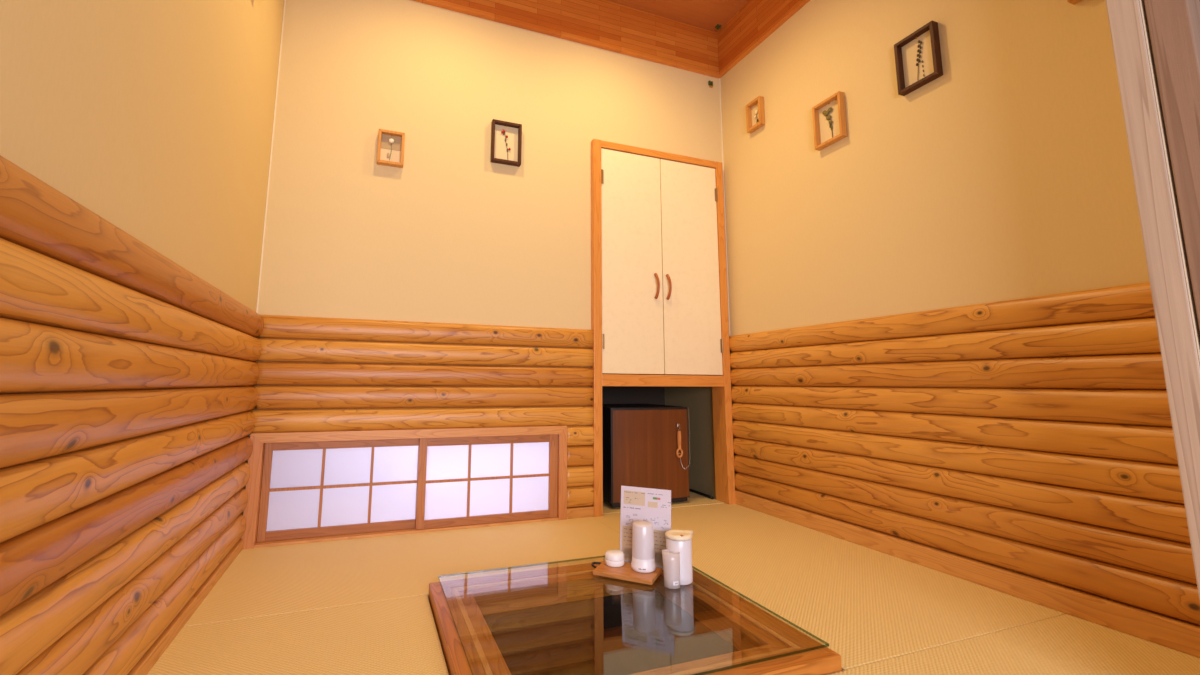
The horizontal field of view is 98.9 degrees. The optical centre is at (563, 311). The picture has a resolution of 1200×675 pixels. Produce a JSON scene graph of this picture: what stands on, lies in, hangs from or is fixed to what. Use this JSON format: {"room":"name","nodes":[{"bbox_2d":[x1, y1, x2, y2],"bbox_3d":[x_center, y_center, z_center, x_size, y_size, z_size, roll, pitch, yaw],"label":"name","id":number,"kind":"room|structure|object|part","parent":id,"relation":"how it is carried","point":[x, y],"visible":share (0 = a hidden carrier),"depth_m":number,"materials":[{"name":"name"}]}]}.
{"room":"private dining room","nodes":[
{"label":"private dining room","id":0,"kind":"room"},
{"bbox_2d":[0,0,283,674],"bbox_3d":[-0.956,-0.585,1.285,0.138,2.772,2.070,3,-9,-20],"label":"wall","id":1,"kind":"structure","parent":0,"point":[136,135],"depth_m":0.94,"materials":[{"name":"wood"}]},
{"bbox_2d":[128,538,242,674],"bbox_3d":[-0.920,0.772,1.111,0.032,0.036,1.870,3,-9,-20],"label":"baseboard","id":2,"kind":"structure","parent":1,"relation":"attached to","point":[144,665],"depth_m":1.33,"materials":[{"name":"brown wood"}]},
{"bbox_2d":[243,0,734,511],"bbox_3d":[-0.163,-0.395,2.600,2.354,2.772,0.138,3,-9,-20],"label":"wall","id":3,"kind":"structure","parent":0,"point":[450,287],"depth_m":2.41,"materials":[{"name":"paint"}]},
{"bbox_2d":[256,0,285,312],"bbox_3d":[-1.248,-0.768,2.205,0.006,1.578,0.006,3,-9,-20],"label":"trim","id":4,"kind":"structure","parent":3,"relation":"attached to","point":[284,0],"depth_m":2.19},
{"bbox_2d":[377,129,404,167],"bbox_3d":[-0.794,-0.750,2.360,0.114,0.160,0.032,3,-9,-20],"label":"frame","id":5,"kind":"object","parent":3,"relation":"attached to","point":[390,152],"visible":1,"depth_m":2.36,"materials":[{"name":"brown wood"}]},
{"bbox_3d":[-0.797,-0.749,2.362,0.027,0.107,0.014,3,-9,-20],"label":"dried flower","id":6,"kind":"part","parent":5,"relation":"part of","materials":[{"name":"white plant"}]},
{"bbox_3d":[-0.797,-0.782,2.373,0.088,0.068,0.001,3,-9,-20],"label":"linen panel","id":7,"kind":"part","parent":5,"relation":"part of","materials":[{"name":"beige fabric"}]},
{"bbox_2d":[241,425,566,549],"bbox_3d":[-0.623,0.736,2.255,1.328,0.431,0.113,3,-9,-20],"label":"window","id":8,"kind":"structure","parent":3,"relation":"in","point":[320,486],"depth_m":2.21,"materials":[{"name":"white paper"}]},
{"bbox_3d":[-0.906,0.732,2.143,0.569,0.381,0.019,3,-9,-20],"label":"rail","id":9,"kind":"part","parent":8,"relation":"part of","materials":[{"name":"brown wood"}]},
{"bbox_3d":[-0.623,0.944,2.229,1.242,0.010,0.108,3,-9,-20],"label":"sill","id":10,"kind":"part","parent":8,"relation":"part of","materials":[{"name":"brown wood"}]},
{"bbox_3d":[-0.334,0.762,2.329,0.568,0.381,0.019,3,-9,-20],"label":"rail","id":11,"kind":"part","parent":8,"relation":"part of","materials":[{"name":"brown wood"}]},
{"bbox_2d":[490,119,521,166],"bbox_3d":[-0.285,-0.842,2.564,0.150,0.214,0.032,3,-9,-20],"label":"frame","id":12,"kind":"object","parent":3,"relation":"attached to","point":[506,137],"visible":1,"depth_m":2.57,"materials":[{"name":"brown wood"}]},
{"bbox_3d":[-0.288,-0.837,2.568,0.050,0.161,0.013,3,-9,-20],"label":"dried flower","id":13,"kind":"part","parent":12,"relation":"part of","materials":[{"name":"red plant"}]},
{"bbox_2d":[412,0,720,78],"bbox_3d":[-0.141,-1.630,2.734,2.354,0.289,0.030,3,-9,-20],"label":"trim","id":14,"kind":"structure","parent":3,"relation":"attached to","point":[602,24],"depth_m":2.87,"materials":[{"name":"brown wood"}]},
{"bbox_2d":[567,506,593,518],"bbox_3d":[0.077,0.962,2.453,0.148,0.046,0.030,3,-9,-20],"label":"baseboard","id":15,"kind":"structure","parent":3,"relation":"attached to","point":[584,511],"depth_m":2.44,"materials":[{"name":"brown wood"}]},
{"bbox_2d":[708,80,712,87],"bbox_3d":[0.891,-1.372,3.092,0.026,0.037,0.013,3,-9,-20],"label":"hook","id":16,"kind":"object","parent":3,"relation":"attached to","point":[710,83],"visible":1,"depth_m":3.09,"materials":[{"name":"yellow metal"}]},
{"bbox_2d":[719,78,729,335],"bbox_3d":[0.951,-0.641,3.017,0.006,1.578,0.006,3,-9,-20],"label":"trim","id":17,"kind":"structure","parent":3,"relation":"attached to","point":[719,78],"depth_m":3.01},
{"bbox_2d":[607,0,748,31],"bbox_3d":[0.184,-1.922,1.901,2.554,0.060,2.070,3,-9,-20],"label":"ceiling","id":18,"kind":"structure","parent":0,"point":[705,14],"depth_m":2.95,"materials":[{"name":"brown wood"}]},
{"bbox_2d":[720,0,1199,624],"bbox_3d":[1.193,-0.412,2.423,0.138,2.772,2.720,3,-9,-20],"label":"wall","id":19,"kind":"structure","parent":0,"point":[944,334],"depth_m":1.77,"materials":[{"name":"wood"}]},
{"bbox_2d":[746,96,764,132],"bbox_3d":[1.046,-1.070,2.789,0.032,0.160,0.108,3,-9,-20],"label":"frame","id":20,"kind":"object","parent":19,"relation":"attached to","point":[755,112],"visible":1,"depth_m":2.79,"materials":[{"name":"brown wood"}]},
{"bbox_2d":[717,0,809,76],"bbox_3d":[1.279,-1.687,2.270,0.030,0.289,1.848,3,-9,-20],"label":"trim","id":21,"kind":"structure","parent":19,"relation":"attached to","point":[756,20],"depth_m":2.86,"materials":[{"name":"brown wood"}]},
{"bbox_2d":[812,91,846,150],"bbox_3d":[1.206,-0.860,2.322,0.032,0.208,0.150,3,-9,-20],"label":"frame","id":22,"kind":"object","parent":19,"relation":"attached to","point":[829,116],"visible":1,"depth_m":2.32,"materials":[{"name":"brown wood"}]},
{"bbox_3d":[1.206,-0.852,2.331,0.013,0.150,0.053,3,-9,-20],"label":"dried flower","id":23,"kind":"part","parent":22,"relation":"part of","materials":[{"name":"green plant"}]},
{"bbox_2d":[894,21,942,95],"bbox_3d":[1.349,-0.959,1.950,0.032,0.212,0.150,3,-9,-20],"label":"frame","id":24,"kind":"object","parent":19,"relation":"attached to","point":[918,60],"visible":1,"depth_m":1.95,"materials":[{"name":"brown wood"}]},
{"bbox_3d":[1.356,-0.955,1.949,0.005,0.163,0.032,3,-9,-20],"label":"dried flower","id":25,"kind":"part","parent":24,"relation":"part of","materials":[{"name":"black plant"}]},
{"bbox_2d":[735,489,1199,657],"bbox_3d":[1.254,0.883,1.915,0.036,0.067,1.869,3,-9,-20],"label":"baseboard","id":26,"kind":"structure","parent":19,"relation":"attached to","point":[1183,636],"depth_m":1.57,"materials":[{"name":"brown wood"}]},
{"bbox_2d":[1067,0,1081,4],"bbox_3d":[1.533,-1.028,1.465,0.032,0.212,0.150,3,-9,-20],"label":"frame","id":27,"kind":"object","parent":19,"relation":"attached to","point":[1073,2],"visible":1,"depth_m":1.51,"materials":[{"name":"brown wood"}]},
{"bbox_3d":[0.181,0.922,1.462,2.594,0.060,3.450,3,-9,-20],"label":"floor","id":28,"kind":"structure","parent":0,"visible":0},
{"bbox_2d":[147,595,448,674],"bbox_3d":[-0.505,0.782,0.878,0.648,0.044,1.190,3,-9,-20],"label":"mat","id":29,"kind":"object","parent":28,"relation":"on","point":[399,636],"visible":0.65,"depth_m":1.25,"materials":[{"name":"beige wicker"}]},
{"bbox_2d":[183,517,619,626],"bbox_3d":[-0.444,0.926,1.901,1.486,0.044,0.697,3,-9,-20],"label":"mat","id":30,"kind":"object","parent":28,"relation":"on","point":[273,580],"visible":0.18,"depth_m":1.81,"materials":[{"name":"beige wicker"}]},
{"bbox_2d":[428,561,841,674],"bbox_3d":[0.108,1.053,1.319,0.828,0.510,0.741,3,-9,-20],"label":"table","id":31,"kind":"object","parent":28,"relation":"on","point":[563,620],"visible":0.81,"depth_m":1.53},
{"bbox_2d":[438,555,604,674],"bbox_3d":[-0.022,0.806,1.426,0.573,0.006,0.582,3,-9,-20],"label":"glass","id":32,"kind":"object","parent":31,"relation":"on","point":[604,555],"depth_m":1.66,"materials":[{"name":"clear glass"}]},
{"bbox_2d":[591,560,661,584],"bbox_3d":[0.191,0.822,1.623,0.218,0.020,0.120,-3,-9,25],"label":"serving board","id":33,"kind":"object","parent":32,"relation":"on","point":[625,572],"visible":0.87,"depth_m":1.59,"materials":[{"name":"brown wood"}]},
{"bbox_2d":[605,549,623,566],"bbox_3d":[0.167,0.800,1.663,0.063,0.041,0.063,3,-9,-20],"label":"jar","id":34,"kind":"object","parent":33,"relation":"on","point":[613,557],"visible":1,"depth_m":1.64,"materials":[{"name":"white ceramic"}]},
{"bbox_2d":[631,521,655,572],"bbox_3d":[0.254,0.746,1.628,0.078,0.139,0.078,3,-9,-20],"label":"bottle","id":35,"kind":"object","parent":33,"relation":"on","point":[643,552],"visible":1,"depth_m":1.60,"materials":[{"name":"white plastic"}]},
{"bbox_3d":[0.254,0.734,1.629,0.072,0.115,0.072,3,-9,-20],"label":"lamp shade","id":36,"kind":"part","parent":35,"relation":"part of","materials":[{"name":"plastic"}]},
{"bbox_2d":[692,566,828,674],"bbox_3d":[0.351,0.801,1.373,0.375,0.006,0.549,3,-9,-20],"label":"glass","id":37,"kind":"object","parent":31,"relation":"on","point":[772,657],"depth_m":1.18,"materials":[{"name":"clear glass"}]},
{"bbox_2d":[620,485,670,569],"bbox_3d":[0.279,0.719,1.713,0.177,0.251,0.063,-3,-9,25],"label":"menu card","id":38,"kind":"object","parent":37,"relation":"on","point":[638,503],"visible":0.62,"depth_m":1.71,"materials":[{"name":"white paper"}]},
{"bbox_2d":[662,549,679,588],"bbox_3d":[0.324,0.770,1.534,0.054,0.100,0.049,3,-9,-20],"label":"shaker","id":39,"kind":"object","parent":37,"relation":"on","point":[671,561],"visible":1,"depth_m":1.51,"materials":[{"name":"white plastic"}]},
{"bbox_2d":[665,529,693,584],"bbox_3d":[0.357,0.754,1.578,0.082,0.143,0.084,-3,-9,23],"label":"jar","id":40,"kind":"object","parent":37,"relation":"on","point":[677,541],"visible":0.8,"depth_m":1.55,"materials":[{"name":"plastic"}]},
{"bbox_3d":[0.358,0.691,1.586,0.083,0.017,0.082,-3,-9,20],"label":"lid","id":41,"kind":"part","parent":40,"relation":"part of","materials":[{"name":"beige plastic"}]},
{"bbox_2d":[593,503,1065,670],"bbox_3d":[0.788,0.943,1.965,0.866,0.044,1.436,3,-9,-20],"label":"mat","id":42,"kind":"object","parent":28,"relation":"on","point":[869,605],"visible":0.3,"depth_m":1.61,"materials":[{"name":"beige wicker"}]},
{"bbox_2d":[591,139,735,516],"bbox_3d":[0.429,0.107,3.028,0.826,1.943,0.698,3,-9,-20],"label":"tall cabinet","id":43,"kind":"object","parent":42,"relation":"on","point":[660,323],"visible":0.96,"depth_m":2.78,"materials":[{"name":"brown wood"}]},
{"bbox_3d":[0.364,-0.270,2.727,0.360,1.197,0.022,3,-9,-20],"label":"door","id":44,"kind":"part","parent":43,"relation":"part of","materials":[{"name":"wood"}]},
{"bbox_2d":[602,404,689,507],"bbox_3d":[0.387,0.791,2.900,0.464,0.508,0.460,3,-9,-20],"label":"cabinet","id":45,"kind":"object","parent":43,"relation":"on","point":[640,443],"visible":0.79,"depth_m":2.69,"materials":[{"name":"brown wood"}]},
{"bbox_3d":[0.454,1.000,2.685,0.444,0.021,0.032,3,-9,-20],"label":"kick plate","id":46,"kind":"part","parent":45,"relation":"part of","materials":[{"name":"black wood"}]},
{"bbox_2d":[676,408,689,468],"bbox_3d":[0.647,0.684,2.757,0.090,0.324,0.018,3,-9,-20],"label":"bottle opener","id":47,"kind":"object","parent":45,"relation":"hanging from","point":[678,425],"visible":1,"depth_m":2.75,"materials":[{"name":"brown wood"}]},
{"bbox_3d":[0.500,-0.137,2.731,0.014,0.142,0.035,5,-9,-28],"label":"handle","id":48,"kind":"part","parent":43,"relation":"part of","materials":[{"name":"brown wood"}]},
{"bbox_3d":[0.525,0.370,2.728,0.737,0.060,0.086,3,-9,-20],"label":"rail","id":49,"kind":"part","parent":43,"relation":"part of","materials":[{"name":"brown wood"}]},
{"bbox_3d":[0.569,-0.133,2.756,0.014,0.142,0.035,5,-9,-28],"label":"handle","id":50,"kind":"part","parent":43,"relation":"part of","materials":[{"name":"brown wood"}]},
{"bbox_3d":[0.778,0.140,3.231,0.012,1.900,0.558,3,-9,-20],"label":"panel","id":51,"kind":"part","parent":43,"relation":"part of","materials":[{"name":"brown wood"}]},
{"bbox_3d":[0.709,-0.250,2.855,0.366,1.197,0.022,3,-9,-20],"label":"door","id":52,"kind":"part","parent":43,"relation":"part of","materials":[{"name":"wood"}]},
{"bbox_2d":[689,488,713,498],"bbox_3d":[0.744,1.064,3.056,0.024,0.016,0.481,3,-9,-21],"label":"power cable","id":53,"kind":"object","parent":43,"relation":"on","point":[690,490],"visible":0.5,"depth_m":2.93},
{"bbox_2d":[827,614,1199,674],"bbox_3d":[0.727,0.799,0.944,1.703,0.044,0.452,3,-9,-20],"label":"mat","id":54,"kind":"object","parent":28,"relation":"on","point":[1066,644],"visible":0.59,"depth_m":1.21,"materials":[{"name":"beige wicker"}]},
{"bbox_3d":[0.519,-0.636,0.792,2.554,2.792,0.092,3,-9,-20],"label":"wall","id":55,"kind":"structure","parent":0,"visible":0},
{"bbox_2d":[1106,0,1199,599],"bbox_3d":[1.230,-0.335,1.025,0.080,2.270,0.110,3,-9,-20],"label":"door","id":56,"kind":"structure","parent":55,"relation":"in","point":[1156,43],"depth_m":1.00,"materials":[{"name":"brown wood"}]},
{"bbox_3d":[1.240,-0.339,0.999,0.080,2.270,0.056,3,-9,-20],"label":"casing","id":57,"kind":"part","parent":56,"relation":"part of","materials":[{"name":"brown wood"}]}
]}

